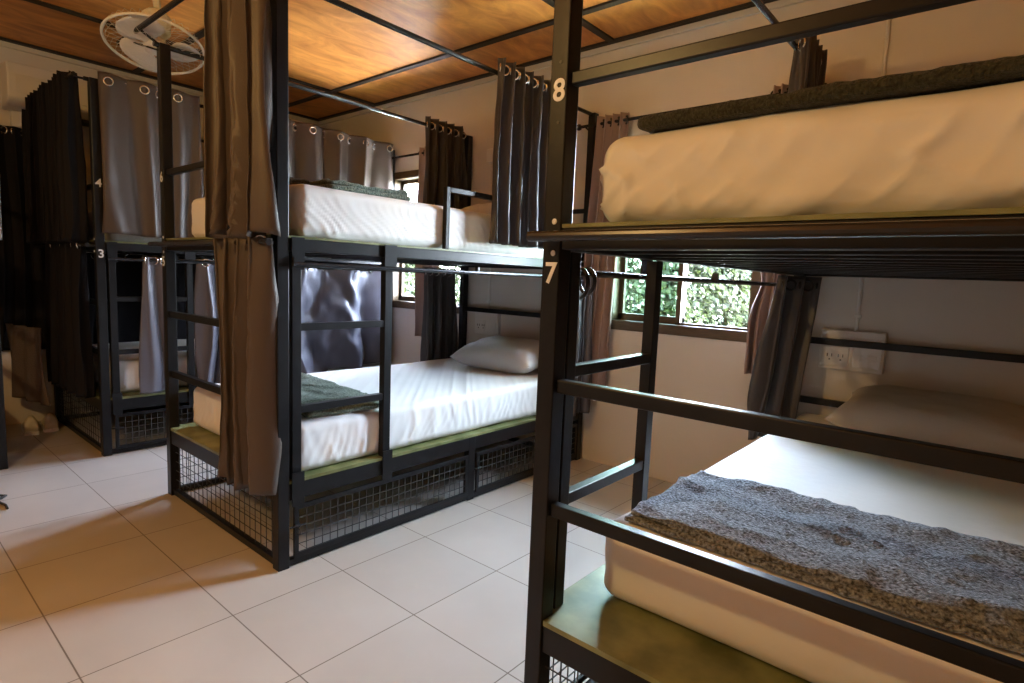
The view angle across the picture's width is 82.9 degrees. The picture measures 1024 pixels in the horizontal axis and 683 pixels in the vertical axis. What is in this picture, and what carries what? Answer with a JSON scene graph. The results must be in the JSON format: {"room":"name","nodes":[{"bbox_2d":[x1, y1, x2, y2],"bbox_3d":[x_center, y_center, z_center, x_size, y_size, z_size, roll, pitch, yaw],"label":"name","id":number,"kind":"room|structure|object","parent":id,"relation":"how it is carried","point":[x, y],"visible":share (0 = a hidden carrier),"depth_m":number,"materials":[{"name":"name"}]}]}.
{"room":"dormitory","nodes":[
{"label":"dormitory","id":0,"kind":"room"},
{"bbox_2d":[0,46,305,424],"bbox_3d":[-3.630,-0.648,3.405,0.120,2.460,5.718,8,8,40],"label":"wall","id":1,"kind":"structure","parent":0,"point":[17,410],"depth_m":3.89,"materials":[{"name":"white paint"}]},
{"bbox_2d":[0,61,88,128],"bbox_3d":[-2.889,-1.559,3.864,0.226,0.369,0.760,8,8,40],"label":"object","id":2,"kind":"structure","parent":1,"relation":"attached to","point":[17,80],"depth_m":3.58,"materials":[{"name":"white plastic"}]},
{"bbox_2d":[82,119,88,126],"bbox_3d":[-2.889,-1.466,3.871,0.140,0.018,0.560,8,8,40],"label":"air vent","id":3,"kind":"object","parent":2,"relation":"attached to","point":[85,122],"depth_m":3.85,"materials":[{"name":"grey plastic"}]},
{"bbox_2d":[0,36,317,120],"bbox_3d":[-3.559,-1.851,3.168,0.050,0.014,5.588,8,8,40],"label":"trim","id":4,"kind":"structure","parent":1,"relation":"attached to","point":[1,38],"depth_m":3.98,"materials":[{"name":"black"}]},
{"bbox_2d":[0,40,319,125],"bbox_3d":[-3.570,-1.830,3.179,0.022,0.031,5.588,8,8,40],"label":"trim","id":5,"kind":"structure","parent":1,"relation":"attached to","point":[2,43],"depth_m":4.01,"materials":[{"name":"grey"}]},
{"bbox_2d":[132,28,204,73],"bbox_3d":[-0.129,-1.584,1.971,6.850,0.012,0.040,8,8,40],"label":"trim","id":6,"kind":"structure","parent":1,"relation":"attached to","point":[200,34],"depth_m":3.50,"materials":[{"name":"black"}]},
{"bbox_2d":[0,404,673,682],"bbox_3d":[-1.071,0.987,1.262,7.090,0.120,5.848,8,8,40],"label":"floor","id":7,"kind":"structure","parent":0,"point":[107,575],"depth_m":2.08,"materials":[{"name":"tile"}]},
{"bbox_2d":[0,333,7,469],"bbox_3d":[-3.742,-0.364,2.550,1.305,2.073,2.056,8,8,40],"label":"bunk bed","id":8,"kind":"object","parent":7,"relation":"on","point":[3,441],"visible":1,"depth_m":3.01,"materials":[{"name":"black metal"}]},
{"bbox_2d":[0,196,1,239],"bbox_3d":[-2.700,-0.701,3.030,0.281,0.360,0.030,8,8,40],"label":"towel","id":9,"kind":"object","parent":8,"relation":"hanging from","point":[0,196],"visible":1,"depth_m":2.99,"materials":[{"name":"white fabric"}]},
{"bbox_2d":[0,494,8,509],"bbox_3d":[-2.306,0.721,2.618,0.224,0.015,0.061,8,8,40],"label":"cord","id":10,"kind":"object","parent":7,"relation":"on","point":[2,496],"visible":1,"depth_m":2.60,"materials":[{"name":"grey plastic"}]},
{"bbox_2d":[21,415,39,435],"bbox_3d":[-3.101,0.515,3.733,0.094,0.117,0.292,-3,8,-41],"label":"shoe","id":11,"kind":"object","parent":7,"relation":"on","point":[30,426],"visible":1,"depth_m":3.63,"materials":[{"name":"beige"}]},
{"bbox_2d":[41,412,58,431],"bbox_3d":[-3.049,0.508,3.824,0.094,0.117,0.292,-3,8,-41],"label":"shoe","id":12,"kind":"object","parent":7,"relation":"on","point":[50,423],"visible":1,"depth_m":3.73,"materials":[{"name":"beige"}]},
{"bbox_2d":[36,71,394,456],"bbox_3d":[-2.142,-0.495,4.325,1.365,2.073,2.101,8,8,40],"label":"bunk bed","id":13,"kind":"object","parent":7,"relation":"on","point":[108,401],"visible":0.46,"depth_m":3.30,"materials":[{"name":"black metal"}]},
{"bbox_2d":[0,125,45,350],"bbox_3d":[-3.277,-0.647,3.671,0.070,1.432,0.590,8,8,40],"label":"curtain","id":14,"kind":"object","parent":13,"relation":"hanging from","point":[22,264],"visible":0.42,"depth_m":3.75,"materials":[{"name":"black fabric"}]},
{"bbox_2d":[5,323,49,405],"bbox_3d":[-3.032,0.137,3.624,0.571,0.460,0.060,6,7,28],"label":"hanging cloth","id":15,"kind":"object","parent":14,"relation":"hanging from","point":[25,343],"visible":1,"depth_m":3.59,"materials":[{"name":"brown fabric"}]},
{"bbox_2d":[21,70,88,243],"bbox_3d":[-2.706,-1.026,3.397,0.990,0.894,0.127,8,8,40],"label":"curtain","id":16,"kind":"object","parent":13,"relation":"hanging from","point":[54,164],"visible":1,"depth_m":3.22,"materials":[{"name":"black fabric"}]},
{"bbox_2d":[44,242,95,398],"bbox_3d":[-2.648,-0.154,3.454,0.715,0.890,0.110,8,8,40],"label":"curtain","id":17,"kind":"object","parent":13,"relation":"hanging from","point":[68,330],"visible":0.93,"depth_m":3.33,"materials":[{"name":"black fabric"}]},
{"bbox_2d":[88,211,161,242],"bbox_3d":[-2.011,-0.766,4.309,0.960,0.199,1.913,8,8,40],"label":"mattress","id":18,"kind":"object","parent":13,"relation":"on","point":[108,237],"visible":0.02,"depth_m":3.40,"materials":[{"name":"white"}]},
{"bbox_2d":[97,71,203,237],"bbox_3d":[-2.054,-1.029,3.323,0.059,0.855,0.526,8,8,40],"label":"curtain","id":19,"kind":"object","parent":13,"relation":"hanging from","point":[128,109],"visible":0.85,"depth_m":3.27,"materials":[{"name":"grey fabric"}]},
{"bbox_2d":[87,252,214,343],"bbox_3d":[-2.411,-0.262,4.641,0.076,0.808,1.839,8,8,40],"label":"curtain","id":20,"kind":"object","parent":13,"relation":"hanging from","point":[128,273],"visible":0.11,"depth_m":4.22,"materials":[{"name":"black fabric"}]},
{"bbox_2d":[139,256,164,393],"bbox_3d":[-2.097,-0.097,3.417,0.054,0.801,0.202,8,8,40],"label":"curtain","id":21,"kind":"object","parent":13,"relation":"hanging from","point":[151,341],"visible":0.77,"depth_m":3.39,"materials":[{"name":"grey fabric"}]},
{"bbox_2d":[194,259,220,382],"bbox_3d":[-1.784,-0.128,3.779,0.107,0.795,0.528,8,8,40],"label":"curtain","id":22,"kind":"object","parent":13,"relation":"hanging from","point":[207,342],"visible":0.19,"depth_m":3.62,"materials":[{"name":"grey fabric"}]},
{"bbox_2d":[92,339,379,392],"bbox_3d":[-2.049,0.111,4.400,0.958,0.204,1.922,8,8,40],"label":"mattress","id":23,"kind":"object","parent":13,"relation":"on","point":[128,363],"visible":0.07,"depth_m":3.56,"materials":[{"name":"white fabric"}]},
{"bbox_2d":[203,101,392,188],"bbox_3d":[-1.410,-1.082,4.070,0.102,0.861,1.432,8,8,40],"label":"curtain","id":24,"kind":"object","parent":13,"relation":"hanging from","point":[313,155],"visible":0.27,"depth_m":4.18,"materials":[{"name":"cloth"},{"name":"chrome"}]},
{"bbox_2d":[301,268,380,373],"bbox_3d":[-1.294,-0.148,4.338,0.156,0.847,0.817,7,8,38],"label":"curtain","id":25,"kind":"object","parent":13,"relation":"hanging from","point":[327,295],"visible":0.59,"depth_m":4.32,"materials":[{"name":"grey fabric"}]},
{"bbox_2d":[116,0,598,571],"bbox_3d":[-0.683,-0.326,3.120,1.345,2.116,2.051,8,8,40],"label":"bunk bed","id":26,"kind":"object","parent":7,"relation":"on","point":[290,252],"visible":0.77,"depth_m":2.43,"materials":[{"name":"black metal"}]},
{"bbox_2d":[203,0,280,238],"bbox_3d":[-0.921,-0.823,1.937,0.384,0.949,0.154,8,8,40],"label":"curtain","id":27,"kind":"object","parent":26,"relation":"hanging from","point":[240,194],"visible":0.99,"depth_m":1.90,"materials":[{"name":"brown fabric"}]},
{"bbox_2d":[213,235,281,495],"bbox_3d":[-0.976,0.077,2.103,0.364,0.914,0.120,8,8,40],"label":"curtain","id":28,"kind":"object","parent":26,"relation":"hanging from","point":[250,451],"visible":0.98,"depth_m":2.04,"materials":[{"name":"brown fabric"}]},
{"bbox_2d":[193,358,537,470],"bbox_3d":[-0.565,0.303,3.177,0.991,0.203,1.878,8,8,40],"label":"mattress","id":29,"kind":"object","parent":26,"relation":"on","point":[430,399],"visible":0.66,"depth_m":2.77,"materials":[{"name":"white fabric"}]},
{"bbox_2d":[301,372,378,417],"bbox_3d":[-0.928,0.222,2.586,0.763,0.060,0.363,8,8,42],"label":"blanket","id":30,"kind":"object","parent":29,"relation":"on","point":[313,389],"visible":0.42,"depth_m":2.45,"materials":[{"name":"grey fabric"}]},
{"bbox_2d":[450,335,538,373],"bbox_3d":[-0.033,0.078,3.643,0.600,0.198,0.395,7,8,34],"label":"pillow","id":31,"kind":"object","parent":29,"relation":"on","point":[514,355],"visible":0.86,"depth_m":3.51,"materials":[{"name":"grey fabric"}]},
{"bbox_2d":[191,184,581,256],"bbox_3d":[-0.528,-0.574,3.085,0.994,0.198,1.870,8,8,40],"label":"mattress","id":32,"kind":"object","parent":26,"relation":"on","point":[314,211],"visible":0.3,"depth_m":2.37,"materials":[{"name":"white fabric"}]},
{"bbox_2d":[289,177,309,184],"bbox_3d":[-1.025,-0.645,2.398,0.481,0.054,0.163,8,8,40],"label":"blanket","id":33,"kind":"object","parent":32,"relation":"on","point":[292,180],"visible":0.05,"depth_m":2.26,"materials":[{"name":"fabric"}]},
{"bbox_2d":[309,179,410,200],"bbox_3d":[-0.732,-0.646,2.510,0.445,0.056,0.401,8,8,40],"label":"blanket","id":34,"kind":"object","parent":32,"relation":"on","point":[343,185],"visible":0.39,"depth_m":2.33,"materials":[{"name":"grey fabric"}]},
{"bbox_2d":[462,203,491,213],"bbox_3d":[-0.039,-0.780,3.563,0.600,0.156,0.399,8,9,43],"label":"pillow","id":35,"kind":"object","parent":32,"relation":"on","point":[481,208],"visible":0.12,"depth_m":3.47,"materials":[{"name":"grey fabric"}]},
{"bbox_2d":[420,267,457,361],"bbox_3d":[-0.510,-0.114,4.060,0.108,0.792,0.312,8,8,40],"label":"curtain","id":36,"kind":"object","parent":26,"relation":"hanging from","point":[439,336],"visible":0.7,"depth_m":4.03,"materials":[{"name":"cloth"},{"name":"chrome"}]},
{"bbox_2d":[423,116,466,208],"bbox_3d":[-0.453,-1.044,3.908,0.124,0.835,0.397,8,8,40],"label":"curtain","id":37,"kind":"object","parent":26,"relation":"hanging from","point":[445,165],"visible":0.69,"depth_m":3.87,"materials":[{"name":"grey fabric"}]},
{"bbox_2d":[489,57,550,248],"bbox_3d":[0.057,-0.896,2.867,0.150,0.843,0.450,8,8,40],"label":"curtain","id":38,"kind":"object","parent":26,"relation":"hanging from","point":[522,108],"visible":0.95,"depth_m":2.82,"materials":[{"name":"cloth"},{"name":"chrome"}]},
{"bbox_2d":[573,277,592,415],"bbox_3d":[0.381,0.011,3.423,0.168,0.831,0.210,8,8,40],"label":"curtain","id":39,"kind":"object","parent":26,"relation":"hanging from","point":[585,313],"visible":0.37,"depth_m":3.39,"materials":[{"name":"grey fabric"}]},
{"bbox_2d":[524,0,1023,682],"bbox_3d":[1.078,-0.093,1.628,1.137,2.116,2.051,8,8,40],"label":"bunk bed","id":40,"kind":"object","parent":7,"relation":"on","point":[597,634],"visible":0.7,"depth_m":1.19,"materials":[{"name":"black metal"}]},
{"bbox_2d":[579,267,589,299],"bbox_3d":[0.160,-0.140,1.389,0.010,0.082,0.082,-1,7,-30],"label":"curtain ring","id":41,"kind":"object","parent":40,"relation":"hanging from","point":[583,269],"visible":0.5,"depth_m":1.36,"materials":[{"name":"grey metal"}]},
{"bbox_2d":[580,267,596,294],"bbox_3d":[0.183,-0.147,1.415,0.010,0.070,0.070,-1,7,-30],"label":"curtain ring","id":42,"kind":"object","parent":40,"relation":"hanging from","point":[589,269],"visible":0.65,"depth_m":1.40,"materials":[{"name":"grey metal"}]},
{"bbox_2d":[747,275,821,439],"bbox_3d":[1.206,0.072,2.565,0.359,0.722,0.072,0,7,-20],"label":"curtain","id":43,"kind":"object","parent":40,"relation":"hanging from","point":[775,386],"visible":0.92,"depth_m":2.56,"materials":[{"name":"cloth"},{"name":"steel"}]},
{"bbox_2d":[788,35,827,92],"bbox_3d":[1.223,-0.826,2.428,0.124,0.814,0.342,8,8,40],"label":"curtain","id":44,"kind":"object","parent":40,"relation":"hanging from","point":[809,62],"visible":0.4,"depth_m":2.32,"materials":[{"name":"grey fabric"}]},
{"bbox_2d":[599,81,1023,221],"bbox_3d":[1.147,-0.351,1.655,0.990,0.202,1.897,8,8,40],"label":"mattress","id":45,"kind":"object","parent":40,"relation":"on","point":[961,149],"visible":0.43,"depth_m":0.95,"materials":[{"name":"white fabric"}]},
{"bbox_2d":[637,55,1023,133],"bbox_3d":[0.678,-0.416,1.027,0.862,0.033,0.320,8,8,40],"label":"blanket","id":46,"kind":"object","parent":45,"relation":"on","point":[963,76],"visible":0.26,"depth_m":0.94,"materials":[{"name":"grey fabric"}]},
{"bbox_2d":[604,413,1023,682],"bbox_3d":[1.146,0.525,1.781,0.956,0.204,1.790,8,8,40],"label":"mattress","id":47,"kind":"object","parent":40,"relation":"on","point":[809,646],"visible":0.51,"depth_m":1.33,"materials":[{"name":"white fabric"}]},
{"bbox_2d":[624,470,1023,654],"bbox_3d":[0.749,0.439,1.256,0.904,0.051,0.457,8,8,40],"label":"blanket","id":48,"kind":"object","parent":47,"relation":"on","point":[970,586],"visible":1,"depth_m":1.21,"materials":[{"name":"grey fabric"}]},
{"bbox_2d":[824,385,1023,458],"bbox_3d":[1.620,0.299,2.223,0.660,0.196,0.416,8,8,42],"label":"pillow","id":49,"kind":"object","parent":47,"relation":"on","point":[983,424],"visible":0.83,"depth_m":2.12,"materials":[{"name":"beige fabric"}]},
{"bbox_2d":[0,0,750,118],"bbox_3d":[-0.970,-1.536,0.986,7.090,0.040,5.848,8,8,40],"label":"ceiling","id":50,"kind":"structure","parent":0,"point":[330,46],"depth_m":3.34,"materials":[{"name":"brown wood"}]},
{"bbox_2d":[100,0,204,74],"bbox_3d":[-1.608,-1.490,2.603,0.394,0.452,0.404,8,8,40],"label":"ceiling fan","id":51,"kind":"object","parent":50,"relation":"hanging from","point":[160,29],"visible":0.8,"depth_m":2.60,"materials":[{"name":"white plastic"}]},
{"bbox_2d":[288,0,631,106],"bbox_3d":[0.560,-1.645,2.774,6.850,0.012,0.040,8,8,40],"label":"trim","id":52,"kind":"structure","parent":50,"relation":"attached to","point":[611,3],"depth_m":3.46,"materials":[{"name":"black"}]},
{"bbox_2d":[320,0,1023,483],"bbox_3d":[0.831,-0.457,3.281,6.850,2.460,0.130,8,8,40],"label":"wall","id":53,"kind":"structure","parent":0,"point":[973,315],"depth_m":2.92,"materials":[{"name":"white paint"}]},
{"bbox_2d":[23,0,374,105],"bbox_3d":[-2.910,-1.766,2.618,0.040,0.012,5.588,8,8,40],"label":"trim","id":54,"kind":"structure","parent":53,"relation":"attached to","point":[38,2],"depth_m":3.31,"materials":[{"name":"black"}]},
{"bbox_2d":[392,152,422,158],"bbox_3d":[-0.752,-1.405,4.427,1.152,0.069,0.082,8,8,40],"label":"curtain rod","id":55,"kind":"object","parent":53,"relation":"attached to","point":[413,154],"visible":0.2,"depth_m":4.44,"materials":[{"name":"grey metal"}]},
{"bbox_2d":[415,147,438,335],"bbox_3d":[-0.623,-0.735,4.338,0.244,1.412,0.081,8,8,40],"label":"curtain","id":56,"kind":"object","parent":55,"relation":"hanging from","point":[419,277],"visible":0.22,"depth_m":4.40,"materials":[{"name":"brown fabric"}]},
{"bbox_2d":[392,169,458,313],"bbox_3d":[-0.623,-0.779,4.476,0.890,1.075,0.112,8,8,40],"label":"window","id":57,"kind":"structure","parent":53,"relation":"in","point":[401,179],"depth_m":4.67,"materials":[{"name":"clear glass"}]},
{"bbox_2d":[475,312,500,335],"bbox_3d":[-0.173,-0.130,4.051,0.220,0.165,0.044,8,8,40],"label":"power outlet","id":58,"kind":"object","parent":53,"relation":"attached to","point":[485,323],"visible":0.91,"depth_m":4.02,"materials":[{"name":"white plastic"}]},
{"bbox_2d":[487,148,492,162],"bbox_3d":[-0.125,-1.260,3.931,0.100,0.090,0.035,8,8,40],"label":"box","id":59,"kind":"object","parent":53,"relation":"attached to","point":[489,151],"visible":0.49,"depth_m":3.93,"materials":[{"name":"white plastic"}]},
{"bbox_2d":[487,163,492,308],"bbox_3d":[-0.145,-0.715,4.001,0.026,1.010,0.018,8,8,40],"label":"conduit","id":60,"kind":"object","parent":53,"relation":"attached to","point":[489,277],"visible":0.31,"depth_m":4.03,"materials":[{"name":"white plastic"}]},
{"bbox_2d":[317,0,777,121],"bbox_3d":[0.821,-1.666,3.080,6.850,0.014,0.050,8,8,40],"label":"trim","id":61,"kind":"structure","parent":53,"relation":"attached to","point":[749,4],"depth_m":3.32,"materials":[{"name":"black"}]},
{"bbox_2d":[318,0,810,125],"bbox_3d":[0.830,-1.645,3.093,6.850,0.031,0.022,8,8,40],"label":"trim","id":62,"kind":"structure","parent":53,"relation":"attached to","point":[778,4],"depth_m":3.27,"materials":[{"name":"grey"}]},
{"bbox_2d":[542,0,613,41],"bbox_3d":[-1.224,-1.542,1.190,0.040,0.012,5.588,8,8,40],"label":"trim","id":63,"kind":"structure","parent":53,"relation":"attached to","point":[585,23],"depth_m":3.12,"materials":[{"name":"black"}]},
{"bbox_2d":[611,257,760,341],"bbox_3d":[0.941,-0.571,3.151,0.890,1.075,0.112,8,8,40],"label":"window","id":64,"kind":"structure","parent":53,"relation":"in","point":[629,294],"depth_m":3.25,"materials":[{"name":"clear glass"}]},
{"bbox_2d":[577,83,826,130],"bbox_3d":[0.906,-1.185,3.022,1.342,0.069,0.082,8,8,40],"label":"curtain rod","id":65,"kind":"object","parent":53,"relation":"attached to","point":[579,126],"visible":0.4,"depth_m":3.19,"materials":[{"name":"grey metal"}]},
{"bbox_2d":[584,112,629,385],"bbox_3d":[0.520,-0.503,3.379,0.269,1.574,0.090,8,8,40],"label":"curtain","id":66,"kind":"object","parent":65,"relation":"hanging from","point":[606,134],"visible":0.5,"depth_m":3.37,"materials":[{"name":"brown fabric"}]},
{"bbox_2d":[744,83,788,373],"bbox_3d":[1.254,-0.511,2.745,0.194,1.362,0.095,8,8,40],"label":"curtain","id":67,"kind":"object","parent":65,"relation":"hanging from","point":[759,312],"visible":0.12,"depth_m":2.80,"materials":[{"name":"brown fabric"}]},
{"bbox_2d":[818,329,887,374],"bbox_3d":[1.528,0.043,2.606,0.255,0.180,0.044,8,8,40],"label":"power outlet","id":68,"kind":"object","parent":53,"relation":"attached to","point":[863,360],"visible":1,"depth_m":2.59,"materials":[{"name":"white plastic"}]},
{"bbox_2d":[858,355,876,362],"bbox_3d":[1.563,0.078,2.551,0.071,0.025,0.003,8,8,40],"label":"switch","id":69,"kind":"object","parent":68,"relation":"attached to","point":[861,358],"depth_m":2.55,"materials":[{"name":"white plastic"}]},
{"bbox_2d":[854,19,890,330],"bbox_3d":[1.575,-0.779,2.522,0.026,1.475,0.018,8,8,40],"label":"conduit","id":70,"kind":"object","parent":53,"relation":"attached to","point":[857,316],"visible":0.49,"depth_m":2.48,"materials":[{"name":"white plastic"}]},
{"label":"outside","id":71,"kind":"structure","parent":0,"visible":0},
{"bbox_3d":[3.142,0.442,9.997,24.000,0.100,12.812,8,8,40],"label":"lawn","id":72,"kind":"structure","parent":71,"visible":0},
{"bbox_2d":[404,264,459,301],"bbox_3d":[-1.558,-0.779,9.149,1.398,2.222,2.036,-3,8,-41],"label":"bush","id":73,"kind":"object","parent":72,"relation":"on","point":[409,278],"visible":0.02,"depth_m":8.61,"materials":[{"name":"green plant"}]},
{"bbox_2d":[455,269,459,303],"bbox_3d":[-0.119,-0.562,8.299,1.921,2.107,1.539,4,7,19],"label":"bush","id":74,"kind":"object","parent":72,"relation":"on","point":[457,287],"visible":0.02,"depth_m":8.40,"materials":[{"name":"green plant"}]},
{"bbox_2d":[684,264,751,327],"bbox_3d":[2.003,-0.314,6.201,2.007,2.236,1.488,5,7,26],"label":"bush","id":75,"kind":"object","parent":72,"relation":"on","point":[704,308],"visible":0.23,"depth_m":5.74,"materials":[{"name":"green plant"}]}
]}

